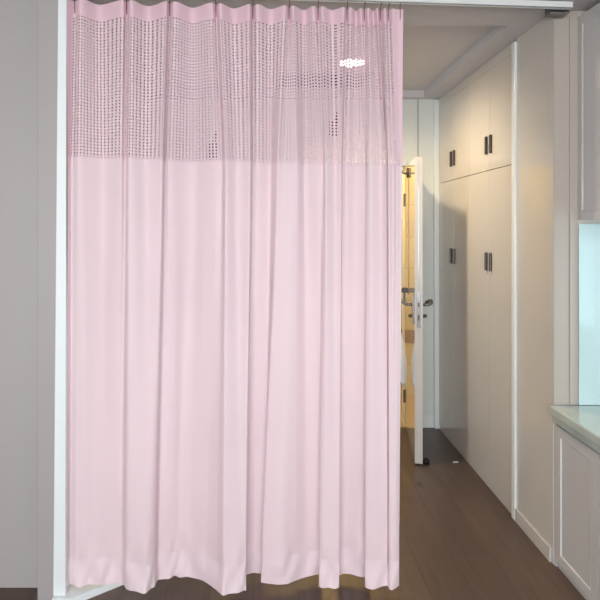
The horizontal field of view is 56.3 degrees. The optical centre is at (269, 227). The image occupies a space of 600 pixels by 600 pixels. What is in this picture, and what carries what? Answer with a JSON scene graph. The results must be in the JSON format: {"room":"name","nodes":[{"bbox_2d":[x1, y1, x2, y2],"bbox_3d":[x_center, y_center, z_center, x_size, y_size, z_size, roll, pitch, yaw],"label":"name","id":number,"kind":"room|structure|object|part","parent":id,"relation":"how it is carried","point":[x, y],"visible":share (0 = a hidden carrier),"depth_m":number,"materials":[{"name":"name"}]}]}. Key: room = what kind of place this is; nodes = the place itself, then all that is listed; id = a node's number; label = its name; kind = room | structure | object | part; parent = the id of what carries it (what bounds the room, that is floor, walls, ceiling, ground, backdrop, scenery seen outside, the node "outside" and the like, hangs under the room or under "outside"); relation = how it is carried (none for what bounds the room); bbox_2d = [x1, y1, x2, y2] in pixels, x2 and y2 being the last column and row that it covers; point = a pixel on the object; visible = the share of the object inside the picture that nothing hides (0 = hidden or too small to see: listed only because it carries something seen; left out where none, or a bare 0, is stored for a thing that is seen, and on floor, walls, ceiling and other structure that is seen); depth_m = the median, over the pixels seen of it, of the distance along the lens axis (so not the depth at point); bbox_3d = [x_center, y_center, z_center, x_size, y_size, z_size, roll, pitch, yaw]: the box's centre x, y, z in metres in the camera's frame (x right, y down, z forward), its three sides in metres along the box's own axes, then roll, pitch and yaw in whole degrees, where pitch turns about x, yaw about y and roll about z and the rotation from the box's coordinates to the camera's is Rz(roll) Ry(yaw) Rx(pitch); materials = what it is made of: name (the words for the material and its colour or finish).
{"room":"hospital room","nodes":[
{"label":"hospital room","id":0,"kind":"room"},
{"bbox_2d":[0,0,37,587],"bbox_3d":[-1.788,0.280,2.510,1.625,2.600,0.100,0,0,0],"label":"wall","id":1,"kind":"structure","parent":0,"point":[18,18],"depth_m":2.46,"materials":[{"name":"white paint"}]},
{"bbox_2d":[53,0,67,594],"bbox_3d":[-0.886,0.265,2.373,0.056,2.570,0.023,0,0,0],"label":"trim","id":2,"kind":"structure","parent":1,"relation":"attached to","point":[61,342],"depth_m":2.36,"materials":[{"name":"white paint"}]},
{"bbox_2d":[52,582,122,599],"bbox_3d":[-0.756,1.565,2.450,0.312,0.030,0.220,0,0,0],"label":"trim","id":3,"kind":"structure","parent":1,"relation":"attached to","point":[86,592],"depth_m":2.40,"materials":[{"name":"white paint"}]},
{"bbox_2d":[76,21,148,158],"bbox_3d":[-1.000,0.280,3.500,0.100,2.600,1.880,0,0,0],"label":"wall","id":4,"kind":"structure","parent":0,"point":[76,21],"depth_m":3.21,"materials":[{"name":"white paint"}]},
{"bbox_2d":[38,0,75,599],"bbox_3d":[-0.935,0.280,2.465,0.099,2.600,0.190,0,0,0],"label":"trim","id":5,"kind":"structure","parent":4,"relation":"attached to","point":[47,9],"depth_m":2.37,"materials":[{"name":"white paint"}]},
{"bbox_2d":[0,395,585,599],"bbox_3d":[-0.275,1.605,1.400,4.850,0.050,8.200,0,0,0],"label":"floor","id":6,"kind":"structure","parent":0,"point":[458,540],"depth_m":2.66,"materials":[{"name":"brown wood"}]},
{"bbox_2d":[423,458,428,463],"bbox_3d":[1.049,1.564,3.763,0.044,0.032,0.043,0,0,0],"label":"door stop","id":7,"kind":"object","parent":6,"relation":"on","point":[425,460],"visible":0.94,"depth_m":3.75,"materials":[{"name":"black rubber"}]},
{"bbox_2d":[439,43,511,512],"bbox_3d":[1.623,0.281,3.732,0.614,2.598,1.341,0,0,0],"label":"wardrobe","id":8,"kind":"object","parent":6,"relation":"on","point":[475,114],"visible":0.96,"depth_m":3.57,"materials":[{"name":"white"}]},
{"bbox_3d":[1.339,-0.655,4.235,0.019,0.606,0.334,0,0,0],"label":"door","id":9,"kind":"part","parent":8,"relation":"part of","materials":[{"name":"beige laminate"}]},
{"bbox_3d":[1.339,0.600,4.235,0.019,1.896,0.334,0,0,0],"label":"door","id":10,"kind":"part","parent":8,"relation":"part of","materials":[{"name":"beige laminate"}]},
{"bbox_3d":[1.323,-0.505,4.102,0.014,0.110,0.020,0,0,0],"label":"handle","id":11,"kind":"part","parent":8,"relation":"part of","materials":[{"name":"brown metal"}]},
{"bbox_3d":[1.323,0.205,4.102,0.014,0.110,0.020,0,0,0],"label":"handle","id":12,"kind":"part","parent":8,"relation":"part of","materials":[{"name":"brown metal"}]},
{"bbox_3d":[1.323,-0.505,4.034,0.014,0.110,0.020,0,0,0],"label":"handle","id":13,"kind":"part","parent":8,"relation":"part of","materials":[{"name":"brown metal"}]},
{"bbox_3d":[1.323,0.205,4.034,0.014,0.110,0.020,0,0,0],"label":"handle","id":14,"kind":"part","parent":8,"relation":"part of","materials":[{"name":"brown metal"}]},
{"bbox_3d":[1.339,0.600,3.900,0.019,1.896,0.334,0,0,0],"label":"door","id":15,"kind":"part","parent":8,"relation":"part of","materials":[{"name":"beige laminate"}]},
{"bbox_3d":[1.339,-0.655,3.900,0.019,0.606,0.334,0,0,0],"label":"door","id":16,"kind":"part","parent":8,"relation":"part of","materials":[{"name":"beige laminate"}]},
{"bbox_3d":[1.339,0.600,3.565,0.019,1.896,0.334,0,0,0],"label":"door","id":17,"kind":"part","parent":8,"relation":"part of","materials":[{"name":"beige laminate"}]},
{"bbox_3d":[1.339,-0.655,3.565,0.019,0.606,0.334,0,0,0],"label":"door","id":18,"kind":"part","parent":8,"relation":"part of","materials":[{"name":"beige laminate"}]},
{"bbox_3d":[1.323,-0.505,3.431,0.014,0.110,0.020,0,0,0],"label":"handle","id":19,"kind":"part","parent":8,"relation":"part of","materials":[{"name":"brown metal"}]},
{"bbox_3d":[1.323,0.205,3.431,0.014,0.110,0.020,0,0,0],"label":"handle","id":20,"kind":"part","parent":8,"relation":"part of","materials":[{"name":"brown metal"}]},
{"bbox_3d":[1.323,-0.505,3.363,0.014,0.110,0.020,0,0,0],"label":"handle","id":21,"kind":"part","parent":8,"relation":"part of","materials":[{"name":"brown metal"}]},
{"bbox_3d":[1.323,0.205,3.363,0.014,0.110,0.020,0,0,0],"label":"handle","id":22,"kind":"part","parent":8,"relation":"part of","materials":[{"name":"brown metal"}]},
{"bbox_3d":[1.339,-0.655,3.230,0.019,0.606,0.334,0,0,0],"label":"door","id":23,"kind":"part","parent":8,"relation":"part of","materials":[{"name":"beige laminate"}]},
{"bbox_3d":[1.339,0.600,3.230,0.019,1.896,0.334,0,0,0],"label":"door","id":24,"kind":"part","parent":8,"relation":"part of","materials":[{"name":"beige laminate"}]},
{"bbox_2d":[554,423,599,599],"bbox_3d":[1.637,1.243,2.284,0.615,0.674,0.689,0,0,0],"label":"base cabinet","id":25,"kind":"object","parent":6,"relation":"on","point":[576,464],"visible":0.96,"depth_m":2.44,"materials":[{"name":"grey paint"}]},
{"bbox_2d":[549,405,599,453],"bbox_3d":[1.625,0.866,2.269,0.645,0.076,0.698,0,0,0],"label":"countertop","id":26,"kind":"structure","parent":25,"relation":"on","point":[581,421],"depth_m":2.45,"materials":[{"name":"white stone"}]},
{"bbox_3d":[1.340,1.233,2.108,0.020,0.634,0.332,0,0,0],"label":"door","id":27,"kind":"part","parent":25,"relation":"part of","materials":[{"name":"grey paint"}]},
{"bbox_2d":[150,99,438,425],"bbox_3d":[0.550,0.280,4.500,3.200,2.600,0.120,0,0,0],"label":"wall","id":28,"kind":"structure","parent":0,"point":[418,114],"depth_m":4.44,"materials":[{"name":"white paint"}]},
{"bbox_2d":[209,131,216,157],"bbox_3d":[-0.446,-0.653,4.388,0.060,0.194,0.112,0,0,-7],"label":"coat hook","id":29,"kind":"object","parent":28,"relation":"attached to","point":[215,131],"visible":0.24,"depth_m":4.43,"materials":[{"name":"black metal"}]},
{"bbox_2d":[329,112,336,135],"bbox_3d":[0.505,-0.820,4.388,0.060,0.194,0.112,0,0,-7],"label":"coat hook","id":30,"kind":"object","parent":28,"relation":"attached to","point":[336,112],"visible":0.27,"depth_m":4.43,"materials":[{"name":"black metal"}]},
{"bbox_2d":[302,160,405,165],"bbox_3d":[0.652,0.520,4.433,0.845,2.120,0.015,0,0,0],"label":"trim","id":31,"kind":"structure","parent":28,"relation":"attached to","point":[403,161],"depth_m":4.42,"materials":[{"name":"white wood"}]},
{"bbox_2d":[401,157,432,463],"bbox_3d":[1.006,0.548,4.078,0.216,2.040,0.721,0,0,0],"label":"door","id":32,"kind":"structure","parent":28,"relation":"in","point":[413,302],"depth_m":3.81,"materials":[{"name":"white paint"}]},
{"bbox_2d":[401,168,408,294],"bbox_3d":[0.934,0.025,4.127,0.177,0.930,0.049,0,0,0],"label":"rail","id":33,"kind":"object","parent":32,"relation":"attached to","point":[404,289],"visible":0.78,"depth_m":4.11,"materials":[{"name":"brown metal"}]},
{"bbox_2d":[401,334,406,385],"bbox_3d":[0.916,0.815,4.119,0.184,0.684,0.094,0,0,0],"label":"towel","id":34,"kind":"object","parent":33,"relation":"hanging from","point":[403,354],"visible":0.3,"depth_m":4.09,"materials":[{"name":"white fabric"}]},
{"bbox_3d":[0.933,0.508,3.863,0.070,0.044,0.145,0,0,0],"label":"handle","id":35,"kind":"part","parent":32,"relation":"part of","materials":[{"name":"silver metal"}]},
{"bbox_3d":[0.970,0.550,3.800,0.010,0.200,0.040,0,0,8],"label":"handle plate","id":36,"kind":"part","parent":32,"relation":"part of","materials":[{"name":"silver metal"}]},
{"bbox_3d":[0.988,0.545,3.724,0.024,0.240,0.004,0,0,8],"label":"lock plate","id":37,"kind":"part","parent":32,"relation":"part of","materials":[{"name":"silver metal"}]},
{"bbox_3d":[1.086,0.508,3.837,0.069,0.044,0.147,0,0,23],"label":"handle","id":38,"kind":"part","parent":32,"relation":"part of","materials":[{"name":"silver metal"}]},
{"bbox_2d":[423,415,433,427],"bbox_3d":[1.190,1.532,4.434,0.210,0.095,0.012,0,0,0],"label":"baseboard","id":39,"kind":"structure","parent":28,"relation":"attached to","point":[428,420],"depth_m":4.43,"materials":[{"name":"white wood"}]},
{"bbox_2d":[434,100,439,428],"bbox_3d":[1.317,0.287,4.423,0.045,2.585,0.035,0,0,0],"label":"trim","id":40,"kind":"structure","parent":28,"relation":"attached to","point":[436,102],"depth_m":4.40,"materials":[{"name":"white wood"}]},
{"bbox_2d":[72,0,599,98],"bbox_3d":[-0.275,-1.095,0.900,4.850,0.150,7.200,0,0,0],"label":"ceiling","id":41,"kind":"structure","parent":0,"point":[443,46],"depth_m":3.18,"materials":[{"name":"paint"}]},
{"bbox_2d":[279,71,373,87],"bbox_3d":[0.390,-1.067,4.050,0.660,0.013,0.420,0,0,0],"label":"ceiling vent","id":42,"kind":"object","parent":41,"relation":"in","point":[286,71],"visible":0.12,"depth_m":4.01,"materials":[{"name":"grey metal"}]},
{"bbox_2d":[340,58,362,66],"bbox_3d":[0.530,-1.071,3.630,0.192,0.007,0.192,0,0,0],"label":"recessed light","id":43,"kind":"object","parent":41,"relation":"in","point":[353,58],"visible":0.14,"depth_m":3.61,"materials":[{"name":"beige"}]},
{"bbox_2d":[273,0,572,17],"bbox_3d":[0.231,-0.998,2.471,2.276,0.043,0.090,0,0,-5],"label":"rail","id":44,"kind":"object","parent":41,"relation":"attached to","point":[553,9],"visible":1,"depth_m":2.49,"materials":[{"name":"white metal"}]},
{"bbox_2d":[67,0,402,595],"bbox_3d":[-0.144,0.276,2.437,1.462,2.545,0.152,0,0,-3],"label":"privacy curtain","id":45,"kind":"object","parent":44,"relation":"hanging from","point":[234,326],"visible":1,"depth_m":2.43,"materials":[{"name":"pink fabric"}]},
{"bbox_3d":[-0.135,-0.588,2.441,1.443,0.633,0.099,0,0,-3],"label":"net panel","id":46,"kind":"part","parent":45,"relation":"part of","materials":[{"name":"pink fabric"}]},
{"bbox_3d":[-0.148,0.564,2.436,1.453,1.740,0.141,0,0,-3],"label":"fabric panel","id":47,"kind":"part","parent":45,"relation":"part of","materials":[{"name":"pink fabric"}]},
{"bbox_2d":[400,256,401,394],"bbox_3d":[0.475,0.380,5.350,2.750,2.400,0.100,0,0,0],"label":"wall","id":48,"kind":"structure","parent":0,"point":[401,256],"depth_m":5.30,"materials":[{"name":"beige tile"}]},
{"bbox_2d":[517,11,599,563],"bbox_3d":[1.740,0.280,2.825,0.820,2.600,0.390,0,0,0],"label":"wall","id":49,"kind":"structure","parent":0,"point":[535,425],"depth_m":2.81,"materials":[{"name":"white paint"}]},
{"bbox_2d":[511,42,516,519],"bbox_3d":[1.329,0.286,3.040,0.022,2.587,0.040,0,0,0],"label":"trim","id":50,"kind":"structure","parent":49,"relation":"attached to","point":[514,44],"depth_m":3.03,"materials":[{"name":"white wood"}]},
{"bbox_2d":[515,508,550,561],"bbox_3d":[1.325,1.545,2.833,0.010,0.070,0.375,0,0,0],"label":"baseboard","id":51,"kind":"structure","parent":49,"relation":"attached to","point":[535,537],"depth_m":2.81,"materials":[{"name":"white wood"}]},
{"bbox_2d":[553,11,577,403],"bbox_3d":[1.386,-0.096,2.627,0.112,1.844,0.006,0,0,0],"label":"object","id":52,"kind":"structure","parent":49,"relation":"attached to","point":[560,25],"depth_m":2.62,"materials":[{"name":"beige"}]},
{"bbox_2d":[569,16,572,403],"bbox_3d":[1.410,-0.083,2.620,0.016,1.815,0.006,0,0,0],"label":"trim","id":53,"kind":"structure","parent":49,"relation":"attached to","point":[570,17],"depth_m":2.62,"materials":[{"name":"beige"}]},
{"bbox_2d":[578,224,599,404],"bbox_3d":[1.694,0.403,2.620,0.504,0.846,0.016,0,0,0],"label":"backsplash","id":54,"kind":"structure","parent":49,"relation":"attached to","point":[588,234],"depth_m":2.61,"materials":[{"name":"teal paint"}]},
{"bbox_3d":[2.000,0.280,0.015,0.100,2.600,5.230,0,0,0],"label":"wall","id":55,"kind":"structure","parent":0,"visible":0},
{"bbox_2d":[577,3,599,219],"bbox_3d":[1.694,-0.511,2.284,0.508,0.949,0.687,0,0,0],"label":"upper cabinet","id":56,"kind":"object","parent":55,"relation":"attached to","point":[588,23],"visible":1,"depth_m":2.53,"materials":[{"name":"grey paint"}]}
]}

